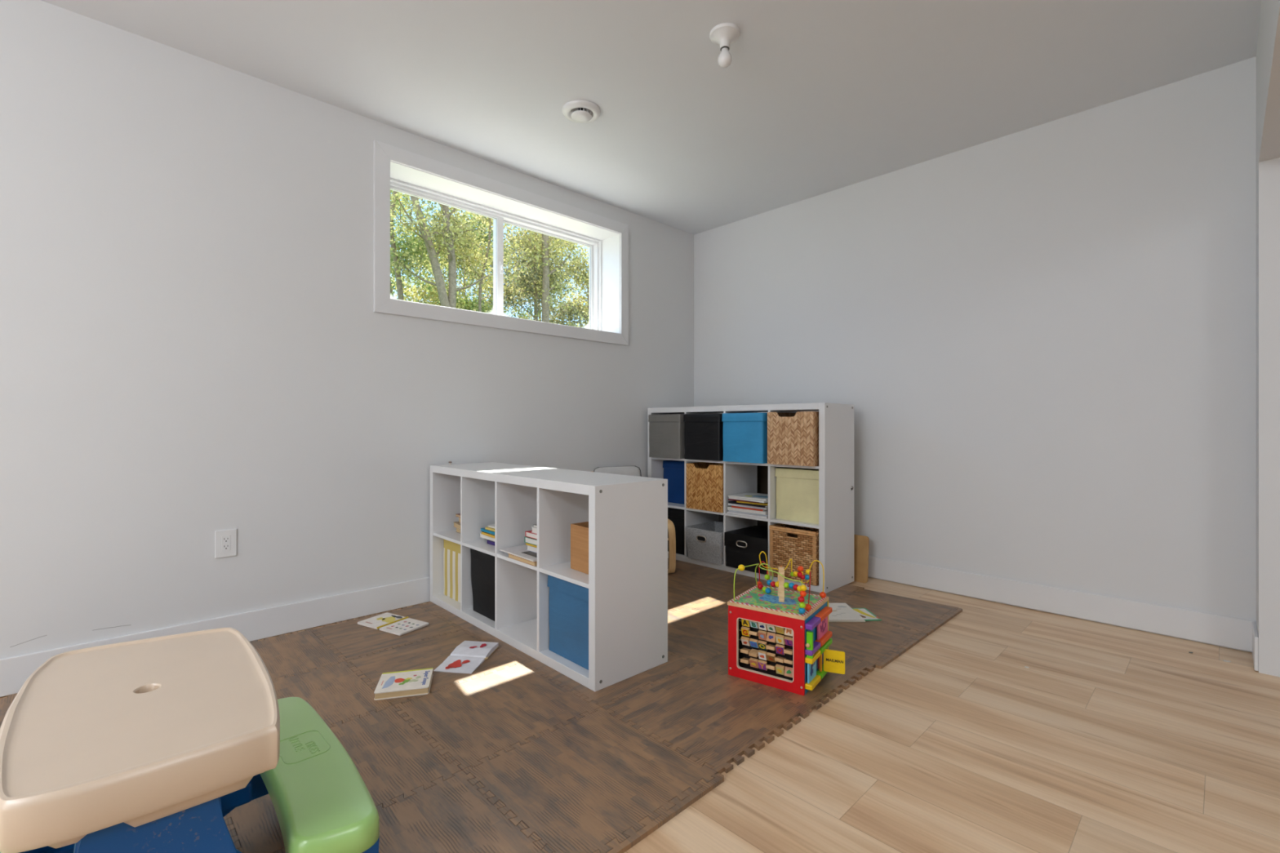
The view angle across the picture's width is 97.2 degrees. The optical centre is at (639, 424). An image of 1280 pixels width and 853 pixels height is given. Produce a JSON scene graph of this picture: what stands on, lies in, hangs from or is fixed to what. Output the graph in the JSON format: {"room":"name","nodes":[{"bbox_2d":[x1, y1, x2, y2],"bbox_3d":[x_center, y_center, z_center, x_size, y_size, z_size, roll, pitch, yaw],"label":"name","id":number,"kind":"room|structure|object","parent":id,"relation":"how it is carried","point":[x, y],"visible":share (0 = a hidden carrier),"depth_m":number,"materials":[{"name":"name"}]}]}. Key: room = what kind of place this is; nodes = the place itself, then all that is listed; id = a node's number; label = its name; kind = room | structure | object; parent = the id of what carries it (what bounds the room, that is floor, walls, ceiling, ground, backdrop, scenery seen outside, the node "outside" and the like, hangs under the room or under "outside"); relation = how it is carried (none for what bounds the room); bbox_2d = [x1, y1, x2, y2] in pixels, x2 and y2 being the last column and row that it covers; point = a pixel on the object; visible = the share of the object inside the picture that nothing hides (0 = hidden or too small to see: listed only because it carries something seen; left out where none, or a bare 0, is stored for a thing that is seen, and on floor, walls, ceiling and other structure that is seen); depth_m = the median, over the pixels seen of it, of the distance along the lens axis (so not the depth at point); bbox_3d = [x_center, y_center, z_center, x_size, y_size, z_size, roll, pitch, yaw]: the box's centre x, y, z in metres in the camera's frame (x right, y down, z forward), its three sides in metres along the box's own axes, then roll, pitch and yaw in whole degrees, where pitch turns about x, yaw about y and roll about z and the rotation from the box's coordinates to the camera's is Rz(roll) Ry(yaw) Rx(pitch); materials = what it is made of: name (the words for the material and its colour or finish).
{"room":"children's room","nodes":[
{"label":"children's room","id":0,"kind":"room"},
{"bbox_2d":[0,0,693,697],"bbox_3d":[-2.305,-0.307,2.345,7.800,2.625,0.300,0,0,-44],"label":"wall","id":1,"kind":"structure","parent":0,"point":[194,345],"depth_m":2.53,"materials":[{"name":"paint"}]},
{"bbox_2d":[0,576,430,697],"bbox_3d":[-2.196,0.932,2.232,7.400,0.138,0.014,0,0,-44],"label":"baseboard","id":2,"kind":"structure","parent":1,"relation":"attached to","point":[264,623],"depth_m":2.69,"materials":[{"name":"white wood"}]},
{"bbox_2d":[214,528,236,558],"bbox_3d":[-1.872,0.536,2.550,0.080,0.123,0.008,0,0,-44],"label":"wall outlet","id":3,"kind":"object","parent":1,"relation":"attached to","point":[225,540],"visible":1,"depth_m":2.55,"materials":[{"name":"white plastic"}]},
{"bbox_2d":[221,535,230,551],"bbox_3d":[-1.871,0.536,2.549,0.033,0.067,0.003,0,0,-44],"label":"socket","id":4,"kind":"object","parent":3,"relation":"attached to","point":[225,540],"depth_m":2.55,"materials":[{"name":"white plastic"}]},
{"bbox_2d":[373,140,628,345],"bbox_3d":[-0.855,-1.054,3.734,1.832,0.909,0.318,0,0,-44],"label":"window","id":5,"kind":"structure","parent":1,"relation":"in","point":[396,169],"depth_m":3.65,"materials":[{"name":"plastic"}]},
{"bbox_2d":[0,577,1279,852],"bbox_3d":[0.336,1.045,-0.387,7.800,0.080,7.900,0,0,-44],"label":"floor","id":6,"kind":"structure","parent":0,"point":[1112,739],"depth_m":1.72,"materials":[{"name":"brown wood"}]},
{"bbox_2d":[0,557,957,852],"bbox_3d":[-0.318,0.999,2.544,3.674,0.012,2.108,0,0,-44],"label":"floor mat","id":7,"kind":"object","parent":6,"relation":"on","point":[579,785],"depth_m":1.89,"materials":[{"name":"brown rubber"}]},
{"bbox_2d":[357,612,428,635],"bbox_3d":[-1.227,0.985,2.802,0.323,0.016,0.174,0,0,29],"label":"open book","id":8,"kind":"object","parent":7,"relation":"on","point":[393,624],"visible":1,"depth_m":2.79,"materials":[{"name":"paper"}]},
{"bbox_2d":[382,616,395,622],"bbox_3d":[-1.266,0.982,2.843,0.064,0.001,0.092,0,0,-26],"label":"picture","id":9,"kind":"object","parent":8,"relation":"on","point":[385,619],"depth_m":2.84,"materials":[{"name":"paper"}]},
{"bbox_2d":[373,667,433,700],"bbox_3d":[-0.891,0.979,2.137,0.187,0.027,0.170,0,0,-15],"label":"picture book","id":10,"kind":"object","parent":7,"relation":"on","point":[390,685],"visible":1,"depth_m":2.10,"materials":[{"name":"paper"}]},
{"bbox_2d":[382,675,395,688],"bbox_3d":[-0.940,0.966,2.119,0.031,0.001,0.103,0,0,-8],"label":"picture","id":11,"kind":"object","parent":10,"relation":"on","point":[388,682],"depth_m":2.12,"materials":[{"name":"paper"}]},
{"bbox_2d":[394,678,404,682],"bbox_3d":[-0.909,0.966,2.133,0.036,0.001,0.038,0,0,-15],"label":"picture","id":12,"kind":"object","parent":10,"relation":"on","point":[396,680],"depth_m":2.13,"materials":[{"name":"paper"}]},
{"bbox_2d":[408,679,417,682],"bbox_3d":[-0.856,0.966,2.132,0.036,0.001,0.024,0,0,-15],"label":"picture","id":13,"kind":"object","parent":10,"relation":"on","point":[409,680],"depth_m":2.13,"materials":[{"name":"paper"}]},
{"bbox_2d":[433,640,499,673],"bbox_3d":[-0.727,0.981,2.397,0.172,0.025,0.280,0,0,8],"label":"open book","id":14,"kind":"object","parent":7,"relation":"on","point":[466,657],"visible":1,"depth_m":2.39,"materials":[{"name":"paper"}]},
{"bbox_2d":[448,659,461,667],"bbox_3d":[-0.763,0.985,2.322,0.053,0.003,0.072,0,0,-22],"label":"picture","id":15,"kind":"object","parent":14,"relation":"on","point":[451,663],"depth_m":2.33,"materials":[{"name":"paper"}]},
{"bbox_2d":[430,462,667,691],"bbox_3d":[-0.533,0.610,2.770,0.390,0.765,1.487,0,0,-43],"label":"cube shelf","id":16,"kind":"object","parent":7,"relation":"on","point":[626,581],"visible":0.88,"depth_m":2.38,"materials":[{"name":"white laminate"}]},
{"bbox_2d":[443,538,460,602],"bbox_3d":[-0.886,0.793,3.176,0.320,0.322,0.326,0,0,-43],"label":"bin","id":17,"kind":"object","parent":16,"relation":"on","point":[451,550],"visible":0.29,"depth_m":3.10,"materials":[{"name":"yellow fabric"}]},
{"bbox_2d":[470,548,494,621],"bbox_3d":[-0.650,0.791,2.906,0.334,0.326,0.319,0,0,-43],"label":"fabric bin","id":18,"kind":"object","parent":16,"relation":"on","point":[482,564],"visible":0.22,"depth_m":2.81,"materials":[{"name":"black fabric"}]},
{"bbox_2d":[487,539,494,545],"bbox_3d":[-0.648,0.593,2.848,0.170,0.017,0.190,0,0,-43],"label":"book","id":19,"kind":"object","parent":16,"relation":"on","point":[490,542],"visible":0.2,"depth_m":2.83,"materials":[{"name":"paper"}]},
{"bbox_2d":[479,533,494,541],"bbox_3d":[-0.677,0.573,2.905,0.190,0.021,0.260,0,0,-43],"label":"book","id":20,"kind":"object","parent":19,"relation":"on","point":[482,535],"visible":0.16,"depth_m":2.88,"materials":[{"name":"paper"}]},
{"bbox_2d":[481,531,494,537],"bbox_3d":[-0.677,0.556,2.880,0.180,0.012,0.220,0,0,-40],"label":"book","id":21,"kind":"object","parent":20,"relation":"on","point":[482,532],"visible":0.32,"depth_m":2.85,"materials":[{"name":"paper"}]},
{"bbox_2d":[480,527,494,534],"bbox_3d":[-0.682,0.543,2.899,0.180,0.014,0.230,0,0,-42],"label":"book","id":22,"kind":"object","parent":21,"relation":"on","point":[484,530],"visible":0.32,"depth_m":2.87,"materials":[{"name":"paper"}]},
{"bbox_2d":[484,526,494,531],"bbox_3d":[-0.667,0.530,2.883,0.170,0.011,0.190,0,0,-43],"label":"book","id":23,"kind":"object","parent":22,"relation":"on","point":[486,527],"visible":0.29,"depth_m":2.86,"materials":[{"name":"paper"}]},
{"bbox_2d":[487,524,494,528],"bbox_3d":[-0.659,0.520,2.889,0.190,0.008,0.160,0,0,44],"label":"book","id":24,"kind":"object","parent":23,"relation":"on","point":[493,525],"visible":0.11,"depth_m":2.88,"materials":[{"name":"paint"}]},
{"bbox_2d":[507,553,537,566],"bbox_3d":[-0.443,0.593,2.554,0.220,0.016,0.225,0,0,-43],"label":"book","id":25,"kind":"object","parent":16,"relation":"on","point":[511,556],"visible":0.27,"depth_m":2.47,"materials":[{"name":"paper"}]},
{"bbox_2d":[499,544,537,561],"bbox_3d":[-0.474,0.582,2.593,0.220,0.006,0.300,0,0,-42],"label":"magazine","id":26,"kind":"object","parent":25,"relation":"on","point":[516,550],"visible":0.32,"depth_m":2.58,"materials":[{"name":"paper"}]},
{"bbox_2d":[521,551,537,558],"bbox_3d":[-0.415,0.576,2.539,0.180,0.004,0.160,0,0,-42],"label":"book","id":27,"kind":"object","parent":26,"relation":"on","point":[533,554],"visible":0.16,"depth_m":2.51,"materials":[{"name":"paper"}]},
{"bbox_2d":[526,545,537,552],"bbox_3d":[-0.397,0.563,2.574,0.160,0.022,0.190,0,0,-43],"label":"book","id":28,"kind":"object","parent":27,"relation":"on","point":[531,548],"visible":0.11,"depth_m":2.56,"materials":[{"name":"paper"}]},
{"bbox_2d":[525,542,537,547],"bbox_3d":[-0.401,0.547,2.578,0.160,0.009,0.190,0,0,-43],"label":"book","id":29,"kind":"object","parent":28,"relation":"on","point":[526,544],"visible":0.2,"depth_m":2.56,"materials":[{"name":"paper"}]},
{"bbox_2d":[524,536,537,546],"bbox_3d":[-0.406,0.529,2.583,0.160,0.026,0.200,0,0,-43],"label":"book","id":30,"kind":"object","parent":29,"relation":"on","point":[526,540],"visible":0.25,"depth_m":2.57,"materials":[{"name":"paper"}]},
{"bbox_2d":[524,530,537,539],"bbox_3d":[-0.402,0.502,2.579,0.160,0.023,0.200,0,0,-43],"label":"book","id":31,"kind":"object","parent":30,"relation":"on","point":[529,533],"visible":0.2,"depth_m":2.57,"materials":[{"name":"paper"}]},
{"bbox_2d":[531,526,537,533],"bbox_3d":[-0.390,0.477,2.566,0.150,0.026,0.150,0,0,-43],"label":"book","id":32,"kind":"object","parent":31,"relation":"on","point":[534,530],"visible":0.11,"depth_m":2.56,"materials":[{"name":"paper"}]},
{"bbox_2d":[547,574,588,670],"bbox_3d":[-0.158,0.792,2.393,0.344,0.323,0.336,0,0,-43],"label":"fabric bin","id":33,"kind":"object","parent":16,"relation":"on","point":[568,602],"visible":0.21,"depth_m":2.29,"materials":[{"name":"fabric"}]},
{"bbox_2d":[570,521,588,574],"bbox_3d":[-0.158,0.508,2.362,0.201,0.186,0.175,0,0,-40],"label":"cardboard box","id":34,"kind":"object","parent":16,"relation":"on","point":[580,531],"visible":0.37,"depth_m":2.32,"materials":[{"name":"orange cardboard"}]},
{"bbox_3d":[-0.904,0.588,3.149,0.170,0.026,0.200,0,0,-43],"label":"book","id":35,"kind":"object","parent":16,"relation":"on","visible":0},
{"bbox_2d":[453,521,460,529],"bbox_3d":[-0.928,0.562,3.153,0.170,0.026,0.200,0,0,-35],"label":"book","id":36,"kind":"object","parent":35,"relation":"on","point":[456,524],"visible":0.16,"depth_m":3.14,"materials":[{"name":"paper"}]},
{"bbox_2d":[593,772,724,852],"bbox_3d":[0.041,0.999,1.427,0.521,0.012,0.038,0,0,-44],"label":"strip","id":37,"kind":"object","parent":7,"relation":"on","point":[651,826],"visible":0.99,"depth_m":1.43,"materials":[{"name":"brown rubber"}]},
{"bbox_2d":[648,402,853,593],"bbox_3d":[0.715,0.431,3.966,0.385,1.122,1.479,0,0,-44],"label":"cube shelf","id":38,"kind":"object","parent":7,"relation":"on","point":[835,526],"visible":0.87,"depth_m":3.54,"materials":[{"name":"white laminate"}]},
{"bbox_2d":[648,413,684,458],"bbox_3d":[0.304,0.084,4.319,0.370,0.323,0.328,0,0,-44],"label":"fabric bin","id":39,"kind":"object","parent":38,"relation":"on","point":[666,432],"visible":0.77,"depth_m":4.17,"materials":[{"name":"grey fabric"}]},
{"bbox_2d":[662,460,684,504],"bbox_3d":[0.384,0.440,4.389,0.264,0.319,0.336,0,0,-44],"label":"fabric bin","id":40,"kind":"object","parent":38,"relation":"on","point":[673,470],"visible":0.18,"depth_m":4.33,"materials":[{"name":"blue fabric"}]},
{"bbox_2d":[667,507,684,555],"bbox_3d":[0.346,0.792,4.353,0.350,0.323,0.336,0,0,-44],"label":"fabric bin","id":41,"kind":"object","parent":38,"relation":"in","point":[676,516],"visible":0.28,"depth_m":4.17,"materials":[{"name":"black fabric"}]},
{"bbox_2d":[683,413,723,461],"bbox_3d":[0.555,0.084,4.069,0.370,0.323,0.332,0,0,-44],"label":"fabric bin","id":42,"kind":"object","parent":38,"relation":"on","point":[703,433],"visible":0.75,"depth_m":3.92,"materials":[{"name":"black fabric"}]},
{"bbox_2d":[685,520,723,564],"bbox_3d":[0.557,0.843,4.059,0.357,0.222,0.321,0,0,-44],"label":"bin","id":43,"kind":"object","parent":38,"relation":"in","point":[704,541],"visible":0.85,"depth_m":3.95,"materials":[{"name":"grey fabric"}]},
{"bbox_2d":[686,462,723,512],"bbox_3d":[0.576,0.439,4.085,0.360,0.322,0.324,0,0,-44],"label":"bamboo basket","id":44,"kind":"object","parent":38,"relation":"on","point":[704,480],"visible":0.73,"depth_m":3.96,"materials":[{"name":"brown wicker"}]},
{"bbox_2d":[721,412,767,463],"bbox_3d":[0.794,0.084,3.816,0.370,0.323,0.328,0,0,-44],"label":"fabric bin","id":45,"kind":"object","parent":38,"relation":"on","point":[744,434],"visible":0.75,"depth_m":3.67,"materials":[{"name":"blue fabric"}]},
{"bbox_2d":[724,525,768,574],"bbox_3d":[0.814,0.840,3.827,0.372,0.228,0.330,0,0,-44],"label":"bin","id":46,"kind":"object","parent":38,"relation":"in","point":[744,546],"visible":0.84,"depth_m":3.71,"materials":[{"name":"fabric"}]},
{"bbox_2d":[727,511,768,518],"bbox_3d":[0.790,0.594,3.802,0.250,0.012,0.315,0,0,-44],"label":"magazine","id":47,"kind":"object","parent":38,"relation":"on","point":[732,513],"visible":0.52,"depth_m":3.70,"materials":[{"name":"paper"}]},
{"bbox_2d":[728,510,768,516],"bbox_3d":[0.794,0.582,3.807,0.300,0.010,0.250,0,0,44],"label":"magazine","id":48,"kind":"object","parent":47,"relation":"on","point":[728,510],"visible":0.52,"depth_m":3.72,"materials":[{"name":"paper"}]},
{"bbox_2d":[727,506,768,515],"bbox_3d":[0.789,0.566,3.804,0.250,0.020,0.305,0,0,-43],"label":"magazine","id":49,"kind":"object","parent":48,"relation":"on","point":[764,513],"visible":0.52,"depth_m":3.71,"materials":[{"name":"paper"}]},
{"bbox_2d":[731,506,768,511],"bbox_3d":[0.793,0.551,3.799,0.250,0.010,0.245,0,0,-44],"label":"magazine","id":50,"kind":"object","parent":49,"relation":"on","point":[738,507],"visible":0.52,"depth_m":3.69,"materials":[{"name":"paper"}]},
{"bbox_2d":[728,502,768,510],"bbox_3d":[0.792,0.537,3.812,0.300,0.016,0.250,0,0,44],"label":"magazine","id":51,"kind":"object","parent":50,"relation":"on","point":[729,504],"visible":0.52,"depth_m":3.72,"materials":[{"name":"paper"}]},
{"bbox_2d":[728,500,768,507],"bbox_3d":[0.790,0.524,3.793,0.250,0.010,0.300,0,0,-42],"label":"magazine","id":52,"kind":"object","parent":51,"relation":"on","point":[732,501],"visible":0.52,"depth_m":3.69,"materials":[{"name":"paper"}]},
{"bbox_2d":[736,501,768,505],"bbox_3d":[0.814,0.513,3.789,0.230,0.009,0.250,0,0,41],"label":"magazine","id":53,"kind":"object","parent":52,"relation":"on","point":[761,504],"visible":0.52,"depth_m":3.68,"materials":[{"name":"paper"}]},
{"bbox_2d":[728,498,759,502],"bbox_3d":[0.769,0.504,3.831,0.240,0.008,0.250,0,0,43],"label":"magazine","id":54,"kind":"object","parent":53,"relation":"on","point":[728,499],"visible":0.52,"depth_m":3.75,"materials":[{"name":"paper"}]},
{"bbox_2d":[728,497,768,502],"bbox_3d":[0.792,0.494,3.798,0.250,0.012,0.290,0,0,-41],"label":"magazine","id":55,"kind":"object","parent":54,"relation":"on","point":[734,498],"visible":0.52,"depth_m":3.69,"materials":[{"name":"paper"}]},
{"bbox_2d":[728,492,768,500],"bbox_3d":[0.790,0.483,3.816,0.295,0.009,0.250,0,0,44],"label":"magazine","id":56,"kind":"object","parent":55,"relation":"on","point":[759,496],"visible":0.86,"depth_m":3.80,"materials":[{"name":"paper"}]},
{"bbox_2d":[752,495,768,497],"bbox_3d":[0.813,0.479,3.765,0.180,0.001,0.097,0,0,44],"label":"picture","id":57,"kind":"object","parent":56,"relation":"on","point":[756,496],"depth_m":3.76,"materials":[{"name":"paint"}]},
{"bbox_2d":[767,411,818,466],"bbox_3d":[1.041,0.083,3.564,0.360,0.325,0.316,0,0,-44],"label":"bamboo basket","id":58,"kind":"object","parent":38,"relation":"on","point":[793,438],"visible":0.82,"depth_m":3.42,"materials":[{"name":"brown wicker"}]},
{"bbox_2d":[768,523,818,586],"bbox_3d":[1.050,0.795,3.569,0.348,0.318,0.333,0,0,-44],"label":"seagrass basket","id":59,"kind":"object","parent":38,"relation":"in","point":[799,544],"visible":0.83,"depth_m":3.45,"materials":[{"name":"wicker"}]},
{"bbox_2d":[774,466,818,524],"bbox_3d":[1.095,0.438,3.610,0.330,0.323,0.336,0,0,-44],"label":"fabric bin","id":60,"kind":"object","parent":38,"relation":"on","point":[797,488],"visible":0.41,"depth_m":3.50,"materials":[{"name":"beige fabric"}]},
{"bbox_2d":[727,551,844,695],"bbox_3d":[0.598,0.762,2.245,0.408,0.460,0.296,0,0,35],"label":"cube","id":61,"kind":"object","parent":7,"relation":"on","point":[779,637],"visible":1,"depth_m":2.18,"materials":[{"name":"paint"}]},
{"bbox_2d":[810,661,815,675],"bbox_3d":[0.645,0.908,2.105,0.001,0.049,0.057,0,0,35],"label":"picture","id":62,"kind":"object","parent":61,"relation":"on","point":[811,665],"depth_m":2.09},
{"bbox_2d":[816,652,823,670],"bbox_3d":[0.711,0.912,2.219,0.003,0.070,0.116,0,0,35],"label":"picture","id":63,"kind":"object","parent":61,"relation":"on","point":[823,652],"depth_m":2.21},
{"bbox_2d":[820,618,826,632],"bbox_3d":[0.718,0.787,2.209,0.001,0.051,0.075,0,0,35],"label":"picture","id":64,"kind":"object","parent":61,"relation":"on","point":[821,627],"depth_m":2.21},
{"bbox_2d":[828,603,865,622],"bbox_3d":[1.018,0.985,2.971,0.232,0.014,0.270,0,0,0],"label":"open book","id":65,"kind":"object","parent":7,"relation":"on","point":[841,612],"visible":0.7,"depth_m":2.91,"materials":[{"name":"paper"}]},
{"bbox_2d":[852,608,881,621],"bbox_3d":[1.121,0.989,2.947,0.200,0.006,0.185,0,0,-3],"label":"picture book","id":66,"kind":"object","parent":7,"relation":"on","point":[864,613],"visible":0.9,"depth_m":2.94,"materials":[{"name":"paper"}]},
{"bbox_2d":[853,608,875,617],"bbox_3d":[1.173,0.987,2.955,0.065,0.001,0.140,0,0,-3],"label":"picture","id":67,"kind":"object","parent":66,"relation":"on","point":[864,613],"depth_m":2.95,"materials":[{"name":"paper"}]},
{"bbox_2d":[875,631,926,668],"bbox_3d":[1.166,0.999,2.514,0.522,0.012,0.038,0,0,-44],"label":"strip","id":68,"kind":"object","parent":7,"relation":"on","point":[891,658],"visible":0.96,"depth_m":2.48,"materials":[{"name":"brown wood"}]},
{"bbox_2d":[757,465,768,527],"bbox_3d":[1.033,0.517,4.070,0.097,0.977,0.800,0,0,-44],"label":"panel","id":69,"kind":"object","parent":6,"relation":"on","point":[762,471],"visible":0.02,"depth_m":4.19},
{"bbox_2d":[853,534,869,582],"bbox_3d":[1.240,0.858,3.797,0.036,0.295,0.600,0,0,-44],"label":"plywood board","id":70,"kind":"object","parent":6,"relation":"on","point":[861,543],"visible":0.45,"depth_m":3.61,"materials":[{"name":"brown wood"}]},
{"bbox_2d":[921,607,962,635],"bbox_3d":[1.542,0.999,2.878,0.523,0.012,0.038,0,0,-44],"label":"strip","id":71,"kind":"object","parent":6,"relation":"on","point":[934,628],"visible":0.91,"depth_m":2.86,"materials":[{"name":"brown wood"}]},
{"bbox_3d":[-0.109,0.999,3.832,0.544,0.012,0.545,0,0,-44],"label":"tile","id":72,"kind":"structure","parent":6,"relation":"on","visible":0},
{"bbox_2d":[591,466,675,573],"bbox_3d":[-0.078,0.645,3.865,0.455,0.694,0.509,0,0,-26],"label":"armchair","id":73,"kind":"object","parent":72,"relation":"on","point":[624,470],"visible":0.09,"depth_m":3.78,"materials":[{"name":"fabric"}]},
{"bbox_2d":[594,466,640,476],"bbox_3d":[-0.073,0.546,3.854,0.364,0.492,0.466,0,0,-26],"label":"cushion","id":74,"kind":"object","parent":73,"relation":"on","point":[624,470],"depth_m":4.04,"materials":[{"name":"white fabric"}]},
{"bbox_3d":[-0.897,0.999,0.892,0.544,0.012,0.537,0,0,-44],"label":"tile","id":75,"kind":"structure","parent":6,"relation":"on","visible":0},
{"bbox_2d":[0,626,379,852],"bbox_3d":[-0.956,0.748,1.092,0.706,0.489,0.704,0,0,-44],"label":"table","id":76,"kind":"object","parent":75,"relation":"on","point":[146,745],"visible":1,"depth_m":0.97,"materials":[{"name":"beige plastic"}]},
{"bbox_2d":[40,0,1261,235],"bbox_3d":[0.336,-1.680,-0.387,7.800,0.120,7.900,0,0,-44],"label":"ceiling","id":77,"kind":"structure","parent":0,"point":[814,98],"depth_m":2.59,"materials":[{"name":"paint"}]},
{"bbox_2d":[562,100,600,123],"bbox_3d":[-0.302,-1.599,2.911,0.198,0.042,0.198,0,0,-44],"label":"ceiling vent","id":78,"kind":"object","parent":77,"relation":"in","point":[575,111],"visible":1,"depth_m":2.88,"materials":[{"name":"white plastic"}]},
{"bbox_2d":[709,22,740,67],"bbox_3d":[0.351,-1.552,2.336,0.126,0.136,0.126,0,0,-44],"label":"bulb","id":79,"kind":"object","parent":77,"relation":"attached to","point":[723,35],"visible":1,"depth_m":2.31,"materials":[{"name":"white plastic"}]},
{"bbox_2d":[693,56,1256,652],"bbox_3d":[3.173,-0.307,2.146,0.200,2.625,7.600,0,0,-44],"label":"wall","id":80,"kind":"structure","parent":0,"point":[1041,340],"depth_m":3.06,"materials":[{"name":"paint"}]},
{"bbox_2d":[867,555,1255,651],"bbox_3d":[1.585,0.931,3.635,0.014,0.136,3.224,0,0,-44],"label":"baseboard","id":81,"kind":"structure","parent":80,"relation":"attached to","point":[1208,628],"depth_m":2.91,"materials":[{"name":"white wood"}]},
{"bbox_2d":[1256,0,1279,676],"bbox_3d":[0.105,-0.307,-0.148,7.400,2.625,0.160,0,0,-44],"label":"wall","id":82,"kind":"structure","parent":0,"point":[1268,50],"depth_m":2.26,"materials":[{"name":"paint"}]},
{"bbox_2d":[1252,621,1258,671],"bbox_3d":[2.602,0.932,2.385,0.262,0.138,0.012,0,0,-44],"label":"baseboard","id":83,"kind":"structure","parent":82,"relation":"attached to","point":[1255,633],"depth_m":2.30,"materials":[{"name":"white wood"}]},
{"label":"outside","id":84,"kind":"structure","parent":0,"visible":0},
{"bbox_3d":[-2.990,-0.743,17.010,28.000,1.096,21.700,0,0,-44],"label":"grass bank","id":85,"kind":"object","parent":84,"visible":0},
{"bbox_2d":[390,191,459,298],"bbox_3d":[-5.698,-4.025,13.415,3.253,6.270,3.930,0,0,30],"label":"leafy tree","id":86,"kind":"object","parent":85,"relation":"on","point":[394,279],"visible":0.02,"depth_m":13.36,"materials":[{"name":"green plant"}]},
{"bbox_2d":[390,190,477,305],"bbox_3d":[-4.711,-3.598,11.168,3.107,5.811,2.889,0,0,-15],"label":"young tree","id":87,"kind":"object","parent":85,"relation":"on","point":[394,246],"visible":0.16,"depth_m":11.13,"materials":[{"name":"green plant"}]},
{"bbox_2d":[390,209,493,312],"bbox_3d":[-5.535,-4.085,15.517,3.714,6.389,3.606,0,0,-44],"label":"leafy tree","id":88,"kind":"object","parent":85,"relation":"on","point":[415,293],"visible":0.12,"depth_m":14.78,"materials":[{"name":"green plant"}]},
{"bbox_2d":[390,190,506,307],"bbox_3d":[-4.079,-3.394,10.205,2.836,5.430,3.335,0,0,15],"label":"maple tree","id":89,"kind":"object","parent":85,"relation":"on","point":[436,268],"visible":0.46,"depth_m":10.40,"materials":[{"name":"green plant"}]},
{"bbox_2d":[406,217,531,313],"bbox_3d":[-5.473,-3.758,17.923,3.556,5.735,3.145,0,0,4],"label":"leafy tree","id":90,"kind":"object","parent":85,"relation":"on","point":[464,272],"visible":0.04,"depth_m":17.76,"materials":[{"name":"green plant"}]},
{"bbox_2d":[399,193,542,308],"bbox_3d":[-3.430,-3.419,10.730,2.992,5.449,3.565,0,0,28],"label":"maple tree","id":91,"kind":"object","parent":85,"relation":"on","point":[452,290],"visible":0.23,"depth_m":10.62,"materials":[{"name":"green plant"}]},
{"bbox_2d":[417,204,524,316],"bbox_3d":[-3.326,-3.245,11.837,2.986,5.101,2.324,0,0,-44],"label":"young tree","id":92,"kind":"object","parent":85,"relation":"on","point":[479,249],"visible":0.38,"depth_m":11.75,"materials":[{"name":"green plant"}]},
{"bbox_2d":[435,203,554,319],"bbox_3d":[-4.155,-4.035,15.801,3.227,6.290,3.395,0,0,8],"label":"leafy tree","id":93,"kind":"object","parent":85,"relation":"on","point":[470,304],"visible":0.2,"depth_m":15.25,"materials":[{"name":"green plant"}]},
{"bbox_2d":[456,211,582,321],"bbox_3d":[-2.471,-3.193,13.457,4.382,4.998,2.729,0,0,-44],"label":"leafy tree","id":94,"kind":"object","parent":85,"relation":"on","point":[535,271],"visible":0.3,"depth_m":12.96,"materials":[{"name":"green plant"}]},
{"bbox_2d":[486,225,589,328],"bbox_3d":[-2.912,-3.777,17.078,3.056,5.774,4.064,0,0,29],"label":"leafy tree","id":95,"kind":"object","parent":85,"relation":"on","point":[522,279],"visible":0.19,"depth_m":16.83,"materials":[{"name":"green plant"}]},
{"bbox_2d":[492,220,589,328],"bbox_3d":[-2.204,-3.493,12.398,2.628,5.597,4.085,0,0,31],"label":"maple tree","id":96,"kind":"object","parent":85,"relation":"on","point":[544,256],"visible":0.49,"depth_m":12.16,"materials":[{"name":"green plant"}]},
{"bbox_2d":[504,244,580,324],"bbox_3d":[-3.470,-4.127,19.630,2.906,6.475,3.394,0,0,43],"label":"leafy tree","id":97,"kind":"object","parent":85,"relation":"on","point":[540,317],"visible":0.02,"depth_m":19.60,"materials":[{"name":"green plant"}]},
{"bbox_2d":[550,241,589,328],"bbox_3d":[-1.381,-3.808,17.452,3.562,5.837,2.828,0,0,-20],"label":"leafy tree","id":98,"kind":"object","parent":85,"relation":"on","point":[584,269],"visible":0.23,"depth_m":17.00,"materials":[{"name":"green plant"}]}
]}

